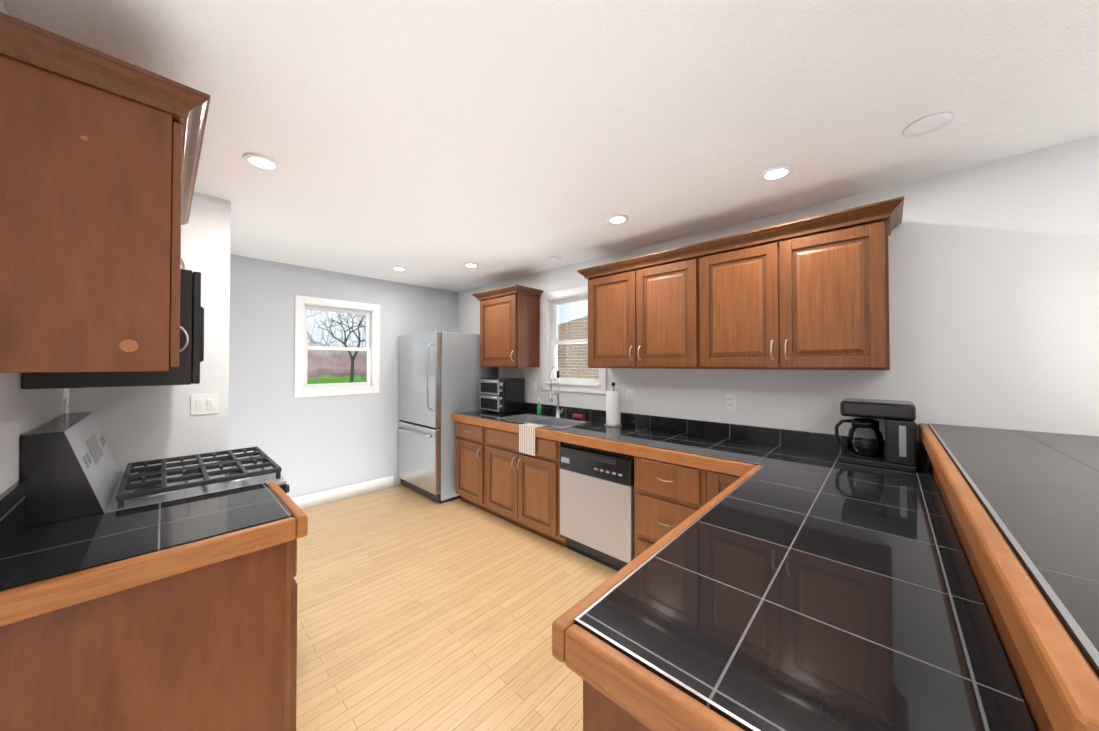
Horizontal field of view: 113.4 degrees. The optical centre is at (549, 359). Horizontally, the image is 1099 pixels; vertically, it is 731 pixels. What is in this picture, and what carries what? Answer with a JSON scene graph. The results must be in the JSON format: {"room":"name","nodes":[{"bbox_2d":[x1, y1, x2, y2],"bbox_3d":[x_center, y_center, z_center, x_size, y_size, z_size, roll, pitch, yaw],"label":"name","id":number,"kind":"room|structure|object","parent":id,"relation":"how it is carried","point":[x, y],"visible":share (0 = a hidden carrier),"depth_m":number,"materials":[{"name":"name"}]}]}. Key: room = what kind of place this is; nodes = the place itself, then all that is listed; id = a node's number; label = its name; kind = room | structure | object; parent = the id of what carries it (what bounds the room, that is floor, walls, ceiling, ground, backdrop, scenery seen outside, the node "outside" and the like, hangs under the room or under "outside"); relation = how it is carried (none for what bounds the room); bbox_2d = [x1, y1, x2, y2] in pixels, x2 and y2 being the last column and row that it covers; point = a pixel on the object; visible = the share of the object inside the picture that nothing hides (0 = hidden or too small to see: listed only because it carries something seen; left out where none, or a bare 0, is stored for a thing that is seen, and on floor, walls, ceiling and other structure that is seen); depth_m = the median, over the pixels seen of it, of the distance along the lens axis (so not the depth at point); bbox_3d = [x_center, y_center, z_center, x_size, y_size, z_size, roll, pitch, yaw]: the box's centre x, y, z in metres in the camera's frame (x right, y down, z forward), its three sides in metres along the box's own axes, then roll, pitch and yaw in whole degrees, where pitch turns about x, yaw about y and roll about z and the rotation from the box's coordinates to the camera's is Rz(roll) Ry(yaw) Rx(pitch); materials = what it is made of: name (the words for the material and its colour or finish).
{"room":"kitchen","nodes":[
{"label":"kitchen","id":0,"kind":"room"},
{"bbox_2d":[0,0,69,494],"bbox_3d":[-0.266,0.226,-0.286,5.800,2.440,0.160,-1,-1,43],"label":"wall","id":1,"kind":"structure","parent":0,"point":[23,411],"depth_m":1.12,"materials":[{"name":"white paint"}]},
{"bbox_2d":[65,398,68,412],"bbox_3d":[-2.253,0.235,1.688,0.070,0.115,0.008,-1,-1,43],"label":"electrical outlet","id":2,"kind":"object","parent":1,"relation":"attached to","point":[66,405],"visible":0.6,"depth_m":1.67,"materials":[{"name":"white plastic"}]},
{"bbox_2d":[0,16,191,372],"bbox_3d":[-1.372,-0.372,1.099,0.498,0.810,0.339,-1,-1,43],"label":"upper cabinet","id":3,"kind":"object","parent":1,"relation":"attached to","point":[100,152],"depth_m":0.93,"materials":[{"name":"brown wood"}]},
{"bbox_2d":[21,269,203,388],"bbox_3d":[-1.796,-0.125,1.566,0.750,0.456,0.446,-1,-1,43],"label":"microwave","id":4,"kind":"object","parent":1,"relation":"attached to","point":[187,370],"visible":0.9,"depth_m":1.40,"materials":[{"name":"black"}]},
{"bbox_2d":[69,192,230,471],"bbox_3d":[-2.697,0.259,2.384,1.400,2.440,0.740,-1,-1,43],"label":"wall","id":5,"kind":"structure","parent":0,"point":[141,423],"depth_m":2.06,"materials":[{"name":"white paint"}]},
{"bbox_2d":[190,394,217,414],"bbox_3d":[-2.001,0.257,2.095,0.010,0.115,0.116,-1,-1,43],"label":"light switch","id":6,"kind":"object","parent":5,"relation":"attached to","point":[204,404],"visible":1,"depth_m":2.09,"materials":[{"name":"white plastic"}]},
{"bbox_2d":[228,254,457,497],"bbox_3d":[-2.468,0.276,3.771,0.160,2.440,3.360,-1,-1,43],"label":"wall","id":7,"kind":"structure","parent":0,"point":[308,445],"depth_m":3.67,"materials":[{"name":"grey paint"}]},
{"bbox_2d":[294,295,379,397],"bbox_3d":[-2.280,-0.132,3.915,0.145,1.020,0.820,-1,-1,43],"label":"window","id":8,"kind":"structure","parent":7,"relation":"in","point":[303,305],"depth_m":3.88,"materials":[{"name":"white"}]},
{"bbox_2d":[291,475,393,508],"bbox_3d":[-2.401,1.428,3.701,0.013,0.135,1.609,-1,-1,43],"label":"baseboard","id":9,"kind":"structure","parent":7,"relation":"attached to","point":[327,496],"depth_m":3.88,"materials":[{"name":"white wood"}]},
{"bbox_2d":[294,484,617,730],"bbox_3d":[0.215,1.516,1.384,7.400,0.100,3.560,-1,-1,43],"label":"floor","id":10,"kind":"structure","parent":0,"point":[417,611],"depth_m":2.07,"materials":[{"name":"brown wood"}]},
{"bbox_2d":[0,538,297,730],"bbox_3d":[-1.257,1.022,1.204,0.498,0.885,0.674,-1,-1,43],"label":"base cabinet","id":11,"kind":"object","parent":10,"relation":"on","point":[212,647],"visible":0.62,"depth_m":1.03,"materials":[{"name":"brown wood"}]},
{"bbox_2d":[0,479,307,626],"bbox_3d":[-1.251,0.494,1.192,0.534,0.230,0.655,-1,-1,43],"label":"countertop","id":12,"kind":"structure","parent":11,"relation":"on","point":[47,568],"depth_m":1.06,"materials":[{"name":"tile"}]},
{"bbox_2d":[21,412,289,528],"bbox_3d":[-1.694,0.857,1.663,0.748,1.224,0.741,-1,-1,43],"label":"gas range","id":13,"kind":"object","parent":10,"relation":"on","point":[70,469],"visible":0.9,"depth_m":1.40,"materials":[{"name":"black"}]},
{"bbox_2d":[397,331,494,503],"bbox_3d":[-1.250,0.605,4.267,0.880,1.795,0.846,-1,-1,43],"label":"refrigerator","id":14,"kind":"object","parent":10,"relation":"on","point":[441,374],"visible":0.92,"depth_m":3.90,"materials":[{"name":"grey metal"}]},
{"bbox_2d":[560,442,633,570],"bbox_3d":[0.504,1.042,2.797,0.626,0.884,0.590,-1,-1,43],"label":"dishwasher","id":15,"kind":"object","parent":10,"relation":"on","point":[597,505],"visible":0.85,"depth_m":2.56,"materials":[{"name":"silver"}]},
{"bbox_2d":[456,421,739,558],"bbox_3d":[0.239,1.044,3.050,2.868,0.885,0.656,-1,-1,43],"label":"base cabinet","id":16,"kind":"object","parent":10,"relation":"on","point":[499,474],"visible":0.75,"depth_m":2.93,"materials":[{"name":"brown wood"}]},
{"bbox_2d":[452,367,937,490],"bbox_3d":[0.475,0.393,2.862,3.520,0.663,0.663,-1,-1,43],"label":"countertop","id":17,"kind":"structure","parent":16,"relation":"on","point":[706,445],"depth_m":2.37,"materials":[{"name":"stone"}]},
{"bbox_2d":[479,377,524,413],"bbox_3d":[-0.532,0.383,3.952,0.420,0.369,0.328,-1,-1,43],"label":"toaster oven","id":18,"kind":"object","parent":17,"relation":"on","point":[504,395],"visible":1,"depth_m":3.83,"materials":[{"name":"black metal"}]},
{"bbox_2d":[519,423,542,455],"bbox_3d":[-0.152,0.670,3.059,0.190,0.235,0.114,-1,-1,43],"label":"hanging towel","id":19,"kind":"object","parent":17,"relation":"hanging from","point":[526,438],"visible":0.98,"depth_m":3.02,"materials":[{"name":"white fabric"}]},
{"bbox_2d":[537,398,541,414],"bbox_3d":[-0.105,0.475,3.704,0.047,0.165,0.054,-1,-1,43],"label":"soap bottle","id":20,"kind":"object","parent":17,"relation":"on","point":[539,408],"visible":1,"depth_m":3.69,"materials":[{"name":"green plastic"}]},
{"bbox_2d":[572,413,584,419],"bbox_3d":[0.269,0.527,3.358,0.110,0.052,0.051,-1,-1,43],"label":"cloth","id":21,"kind":"object","parent":17,"relation":"on","point":[578,416],"visible":0.98,"depth_m":3.33,"materials":[{"name":"red fabric"}]},
{"bbox_2d":[604,382,621,426],"bbox_3d":[0.541,0.373,3.064,0.150,0.367,0.150,-1,-1,43],"label":"paper towel holder","id":22,"kind":"object","parent":17,"relation":"on","point":[613,416],"visible":1,"depth_m":3.01,"materials":[{"name":"white paper"}]},
{"bbox_2d":[835,398,916,471],"bbox_3d":[1.726,0.380,1.929,0.319,0.324,0.266,-1,-1,43],"label":"coffee maker","id":23,"kind":"object","parent":17,"relation":"on","point":[900,443],"visible":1,"depth_m":1.82,"materials":[{"name":"black plastic"}]},
{"bbox_2d":[583,457,1053,730],"bbox_3d":[1.075,0.920,1.270,0.778,1.090,2.158,-1,-1,43],"label":"base cabinet","id":24,"kind":"object","parent":10,"relation":"on","point":[602,712],"depth_m":0.70,"materials":[{"name":"brown wood"}]},
{"bbox_2d":[552,463,1035,730],"bbox_3d":[0.760,0.570,1.071,0.660,0.076,1.530,-1,-1,43],"label":"countertop","id":25,"kind":"structure","parent":24,"relation":"on","point":[791,580],"depth_m":0.73,"materials":[{"name":"tile"}]},
{"bbox_2d":[919,423,1098,730],"bbox_3d":[1.463,0.365,0.887,0.680,0.091,2.198,-1,-1,43],"label":"raised bar","id":26,"kind":"object","parent":24,"relation":"on","point":[1025,505],"visible":1,"depth_m":0.65,"materials":[{"name":"tile"}]},
{"bbox_2d":[2,0,1098,291],"bbox_3d":[0.215,-1.023,1.415,7.400,0.100,3.560,-1,-1,43],"label":"ceiling","id":27,"kind":"structure","parent":0,"point":[436,144],"depth_m":1.39,"materials":[{"name":"white paint"}]},
{"bbox_2d":[242,153,280,170],"bbox_3d":[-1.403,-0.964,1.763,0.148,0.009,0.148,-1,-1,43],"label":"recessed light","id":28,"kind":"object","parent":27,"relation":"in","point":[262,162],"visible":1,"depth_m":1.75,"materials":[{"name":"white"}]},
{"bbox_2d":[392,266,406,270],"bbox_3d":[-1.546,-0.939,3.718,0.148,0.009,0.148,-1,-1,43],"label":"recessed light","id":29,"kind":"object","parent":27,"relation":"in","point":[397,268],"visible":0.98,"depth_m":3.70,"materials":[{"name":"white"}]},
{"bbox_2d":[464,263,478,267],"bbox_3d":[-0.778,-0.941,3.588,0.148,0.009,0.148,-1,-1,43],"label":"recessed light","id":30,"kind":"object","parent":27,"relation":"in","point":[472,265],"visible":1,"depth_m":3.58,"materials":[{"name":"white plastic"}]},
{"bbox_2d":[549,256,560,261],"bbox_3d":[0.051,-0.932,3.347,0.110,0.033,0.110,-1,-1,43],"label":"smoke detector","id":31,"kind":"object","parent":27,"relation":"attached to","point":[554,258],"visible":1,"depth_m":3.31,"materials":[{"name":"white plastic"}]},
{"bbox_2d":[607,215,628,223],"bbox_3d":[0.463,-0.955,2.455,0.148,0.009,0.148,-1,-1,43],"label":"recessed light","id":32,"kind":"object","parent":27,"relation":"in","point":[617,219],"visible":0.98,"depth_m":2.45,"materials":[{"name":"white"}]},
{"bbox_2d":[760,165,792,180],"bbox_3d":[1.169,-0.962,1.864,0.148,0.009,0.148,-1,-1,43],"label":"recessed light","id":33,"kind":"object","parent":27,"relation":"in","point":[776,173],"visible":0.98,"depth_m":1.85,"materials":[{"name":"white"}]},
{"bbox_2d":[902,112,953,136],"bbox_3d":[1.557,-0.967,1.488,0.148,0.009,0.148,-1,-1,43],"label":"recessed light","id":34,"kind":"object","parent":27,"relation":"in","point":[928,124],"visible":1,"depth_m":1.48,"materials":[{"name":"white plastic"}]},
{"bbox_2d":[457,135,1098,465],"bbox_3d":[1.349,0.262,2.612,7.400,2.440,0.160,-1,-1,43],"label":"wall","id":35,"kind":"structure","parent":0,"point":[993,294],"depth_m":1.82,"materials":[{"name":"white paint"}]},
{"bbox_2d":[472,284,543,366],"bbox_3d":[-0.464,-0.330,3.931,0.730,0.815,0.392,-1,-1,43],"label":"upper cabinet","id":36,"kind":"object","parent":35,"relation":"attached to","point":[509,326],"visible":1,"depth_m":3.77,"materials":[{"name":"brown wood"}]},
{"bbox_2d":[532,382,535,392],"bbox_3d":[-0.170,0.298,3.915,0.070,0.115,0.008,-1,-1,43],"label":"outlet","id":37,"kind":"object","parent":35,"relation":"attached to","point":[533,387],"visible":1,"depth_m":3.91,"materials":[{"name":"white plastic"}]},
{"bbox_2d":[542,285,606,393],"bbox_3d":[0.250,-0.196,3.587,0.810,1.020,0.145,-1,-1,43],"label":"window","id":38,"kind":"structure","parent":35,"relation":"in","point":[551,301],"depth_m":3.71,"materials":[{"name":"white"}]},
{"bbox_2d":[626,389,633,402],"bbox_3d":[0.692,0.308,3.109,0.070,0.115,0.008,-1,-1,43],"label":"outlet","id":39,"kind":"object","parent":35,"relation":"attached to","point":[629,395],"visible":1,"depth_m":3.10,"materials":[{"name":"white plastic"}]},
{"bbox_2d":[726,394,735,410],"bbox_3d":[1.284,0.301,2.556,0.070,0.115,0.008,-1,-1,43],"label":"outlet","id":40,"kind":"object","parent":35,"relation":"attached to","point":[730,402],"visible":1,"depth_m":2.55,"materials":[{"name":"white plastic"}]},
{"bbox_2d":[577,196,903,369],"bbox_3d":[1.077,-0.347,2.490,1.950,0.815,0.392,-1,-1,43],"label":"upper cabinet","id":41,"kind":"object","parent":35,"relation":"attached to","point":[811,293],"visible":1,"depth_m":2.14,"materials":[{"name":"brown wood"}]},
{"label":"outside","id":42,"kind":"structure","parent":0,"visible":0},
{"bbox_2d":[307,310,365,383],"bbox_3d":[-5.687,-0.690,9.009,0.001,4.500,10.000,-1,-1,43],"label":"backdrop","id":43,"kind":"structure","parent":42,"point":[313,317],"depth_m":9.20,"materials":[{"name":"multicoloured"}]},
{"bbox_2d":[558,301,598,378],"bbox_3d":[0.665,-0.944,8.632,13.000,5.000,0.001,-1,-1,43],"label":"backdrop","id":44,"kind":"structure","parent":42,"point":[583,348],"depth_m":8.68,"materials":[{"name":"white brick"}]},
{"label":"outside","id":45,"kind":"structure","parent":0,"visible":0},
{"bbox_2d":[317,312,364,382],"bbox_3d":[-4.675,0.123,8.639,1.691,2.866,0.249,1,-1,-44],"label":"tree","id":46,"kind":"object","parent":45,"point":[351,357],"depth_m":8.56,"materials":[{"name":"grey plant"}]}
]}

